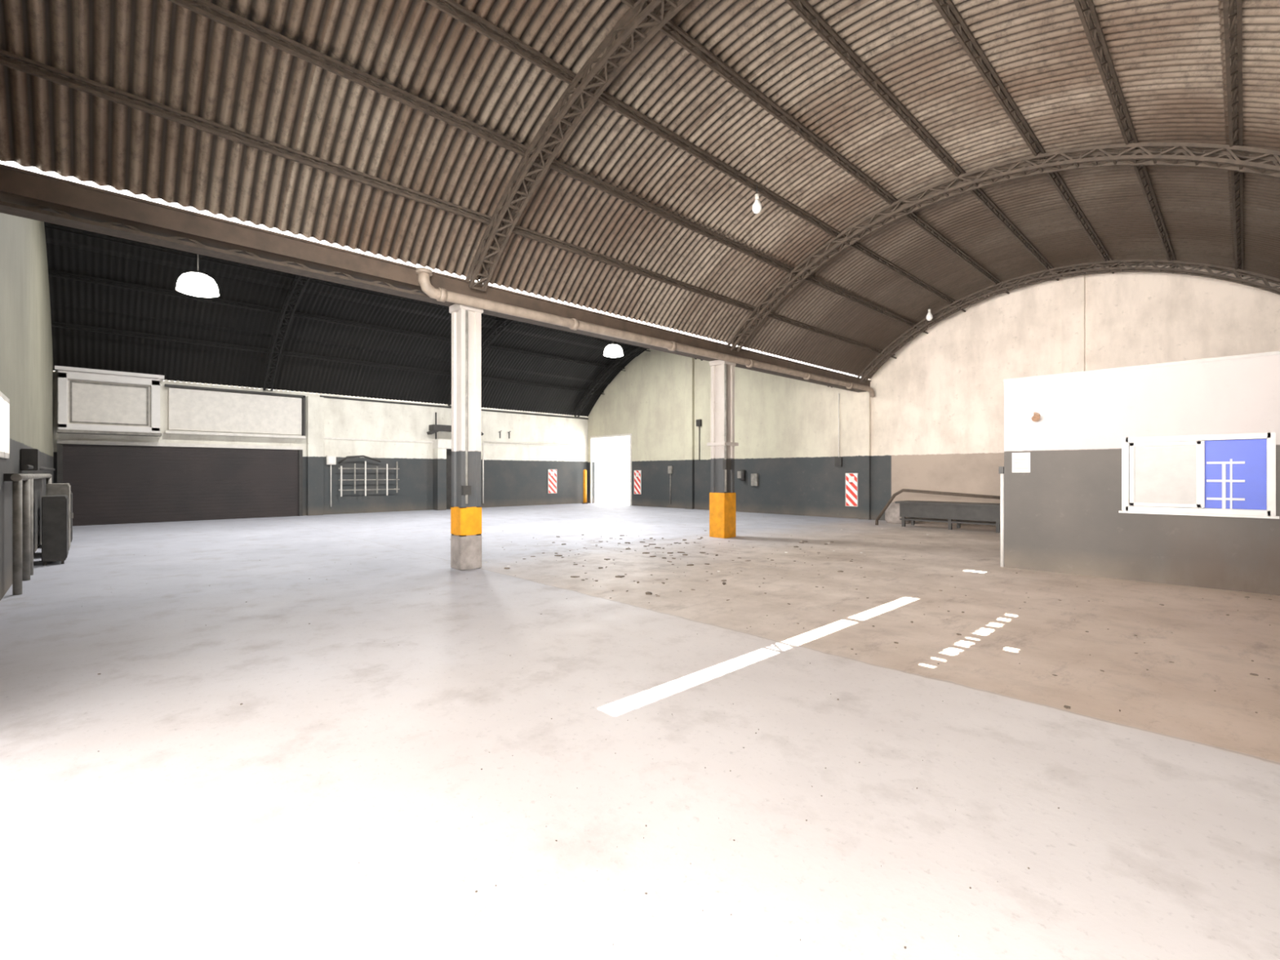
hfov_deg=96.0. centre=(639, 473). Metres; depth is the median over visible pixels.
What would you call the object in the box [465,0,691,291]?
roof truss
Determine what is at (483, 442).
conduit
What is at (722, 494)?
column
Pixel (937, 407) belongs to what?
wall
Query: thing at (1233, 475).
window
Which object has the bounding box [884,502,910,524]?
concrete block
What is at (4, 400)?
window
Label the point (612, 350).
lamp
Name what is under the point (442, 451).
door
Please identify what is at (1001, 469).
conduit
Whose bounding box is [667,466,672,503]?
electrical box
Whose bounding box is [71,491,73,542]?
storage cabinet
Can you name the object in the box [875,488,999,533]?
workbench
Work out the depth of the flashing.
8.40 m
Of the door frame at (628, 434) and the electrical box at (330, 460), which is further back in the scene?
the door frame at (628, 434)
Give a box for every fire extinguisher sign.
[547,469,556,493]
[634,470,641,493]
[845,473,857,506]
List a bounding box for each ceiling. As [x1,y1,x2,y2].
[0,0,1279,379]
[44,222,647,417]
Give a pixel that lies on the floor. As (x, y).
(202, 824)
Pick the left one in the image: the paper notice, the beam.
the beam
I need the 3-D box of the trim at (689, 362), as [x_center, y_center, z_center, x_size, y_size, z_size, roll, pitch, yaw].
[2.234,-2.350,25.982,0.150,7.900,0.450,0,0,-44]
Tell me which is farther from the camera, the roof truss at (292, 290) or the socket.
the roof truss at (292, 290)
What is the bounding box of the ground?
[595,482,630,505]
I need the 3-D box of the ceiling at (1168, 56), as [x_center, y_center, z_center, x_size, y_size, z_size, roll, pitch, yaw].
[4.371,-4.392,9.041,20.700,2.510,10.997,0,0,-44]
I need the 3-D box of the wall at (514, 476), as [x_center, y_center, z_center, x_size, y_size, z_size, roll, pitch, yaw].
[-10.305,-0.850,24.432,20.830,4.900,0.200,0,0,-44]
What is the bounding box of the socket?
[1029,411,1039,421]
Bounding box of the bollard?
[582,469,587,503]
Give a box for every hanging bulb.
[751,184,761,213]
[925,305,932,320]
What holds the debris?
on the floor
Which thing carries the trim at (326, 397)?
attached to the wall at (514, 476)
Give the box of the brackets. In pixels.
[498,430,511,438]
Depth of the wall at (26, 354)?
9.91 m
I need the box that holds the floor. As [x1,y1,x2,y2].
[0,502,1279,959]
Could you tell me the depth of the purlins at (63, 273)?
18.78 m
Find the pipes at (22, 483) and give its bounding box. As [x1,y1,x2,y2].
[3,448,54,595]
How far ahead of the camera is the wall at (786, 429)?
23.86 m
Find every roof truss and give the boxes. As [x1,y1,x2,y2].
[262,275,440,391]
[446,317,702,406]
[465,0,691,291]
[573,345,832,417]
[726,142,1279,351]
[857,259,1279,382]
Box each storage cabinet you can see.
[41,494,69,565]
[45,483,71,550]
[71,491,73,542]
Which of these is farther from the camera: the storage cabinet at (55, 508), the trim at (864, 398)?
the trim at (864, 398)
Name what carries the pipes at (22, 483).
attached to the wall at (26, 354)
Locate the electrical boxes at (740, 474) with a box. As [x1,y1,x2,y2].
[737,470,758,485]
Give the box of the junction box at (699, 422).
[696,419,702,460]
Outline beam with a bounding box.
[0,163,871,392]
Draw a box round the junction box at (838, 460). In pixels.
[835,393,842,466]
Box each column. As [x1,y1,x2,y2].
[448,303,483,570]
[706,360,738,537]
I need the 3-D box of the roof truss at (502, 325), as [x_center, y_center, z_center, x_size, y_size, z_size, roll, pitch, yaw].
[-3.410,-4.648,20.331,0.290,3.334,14.689,0,0,-44]
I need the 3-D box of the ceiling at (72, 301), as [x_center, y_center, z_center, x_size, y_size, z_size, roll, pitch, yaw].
[-4.966,-4.810,18.847,20.700,3.436,15.271,0,0,-44]
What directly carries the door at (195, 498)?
in the wall at (514, 476)
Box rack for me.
[337,455,399,496]
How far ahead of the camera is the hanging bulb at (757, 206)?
10.05 m
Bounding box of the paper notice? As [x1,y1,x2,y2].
[1012,452,1030,472]
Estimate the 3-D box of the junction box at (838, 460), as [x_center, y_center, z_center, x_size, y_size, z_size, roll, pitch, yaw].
[7.175,-1.575,20.813,0.098,2.650,0.250,0,0,-44]
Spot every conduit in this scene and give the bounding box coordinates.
[482,440,582,503]
[998,466,1004,566]
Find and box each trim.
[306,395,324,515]
[320,395,588,448]
[684,355,693,509]
[857,391,871,519]
[1062,269,1084,373]
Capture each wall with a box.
[0,212,53,600]
[53,370,587,515]
[587,348,857,519]
[868,265,1279,527]
[1003,351,1279,595]
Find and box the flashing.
[0,160,857,377]
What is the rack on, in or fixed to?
attached to the wall at (514, 476)
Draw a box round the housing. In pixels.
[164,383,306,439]
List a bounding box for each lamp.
[175,253,219,297]
[603,341,622,357]
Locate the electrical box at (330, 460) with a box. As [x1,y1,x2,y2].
[325,455,336,506]
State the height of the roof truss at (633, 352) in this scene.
3.334 m
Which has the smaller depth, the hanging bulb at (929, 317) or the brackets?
the hanging bulb at (929, 317)
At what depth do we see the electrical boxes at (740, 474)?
23.48 m
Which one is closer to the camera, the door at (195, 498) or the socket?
the socket
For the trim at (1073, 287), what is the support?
attached to the wall at (937, 407)
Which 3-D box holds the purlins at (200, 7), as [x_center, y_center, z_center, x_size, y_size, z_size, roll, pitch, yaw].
[4.311,-4.710,9.076,20.397,1.703,9.208,0,0,-44]
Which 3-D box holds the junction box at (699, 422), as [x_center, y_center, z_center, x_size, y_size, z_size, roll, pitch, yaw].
[2.617,-1.500,25.586,0.118,1.800,0.250,0,0,-44]
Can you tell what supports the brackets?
attached to the wall at (514, 476)
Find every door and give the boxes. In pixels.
[57,440,302,525]
[432,439,451,510]
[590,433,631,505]
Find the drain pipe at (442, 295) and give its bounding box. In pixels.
[415,267,875,397]
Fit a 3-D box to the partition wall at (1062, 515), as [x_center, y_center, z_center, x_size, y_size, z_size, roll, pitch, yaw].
[9.051,-0.005,9.281,3.330,3.210,4.740,0,0,-44]
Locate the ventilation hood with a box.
[426,412,484,439]
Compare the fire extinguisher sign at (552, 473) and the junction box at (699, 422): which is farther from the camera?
the fire extinguisher sign at (552, 473)
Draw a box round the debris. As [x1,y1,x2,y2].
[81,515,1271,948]
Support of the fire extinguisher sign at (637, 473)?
attached to the wall at (786, 429)
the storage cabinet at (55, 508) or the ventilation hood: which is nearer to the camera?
the storage cabinet at (55, 508)
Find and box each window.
[0,391,9,458]
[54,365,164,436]
[1118,432,1279,519]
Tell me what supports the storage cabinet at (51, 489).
on the floor
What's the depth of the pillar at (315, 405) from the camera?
22.05 m
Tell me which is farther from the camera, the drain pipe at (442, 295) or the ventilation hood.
the ventilation hood
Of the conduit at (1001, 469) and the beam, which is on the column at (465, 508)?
the beam
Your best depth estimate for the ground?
52.47 m
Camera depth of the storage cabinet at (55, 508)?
10.11 m
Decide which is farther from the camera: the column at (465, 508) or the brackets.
the brackets
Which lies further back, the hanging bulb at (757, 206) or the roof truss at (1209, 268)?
the roof truss at (1209, 268)
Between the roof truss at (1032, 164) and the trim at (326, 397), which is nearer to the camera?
the roof truss at (1032, 164)
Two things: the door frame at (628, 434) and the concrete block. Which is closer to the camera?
the concrete block
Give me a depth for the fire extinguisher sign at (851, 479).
20.46 m
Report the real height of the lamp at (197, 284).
2.104 m
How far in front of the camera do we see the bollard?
30.54 m

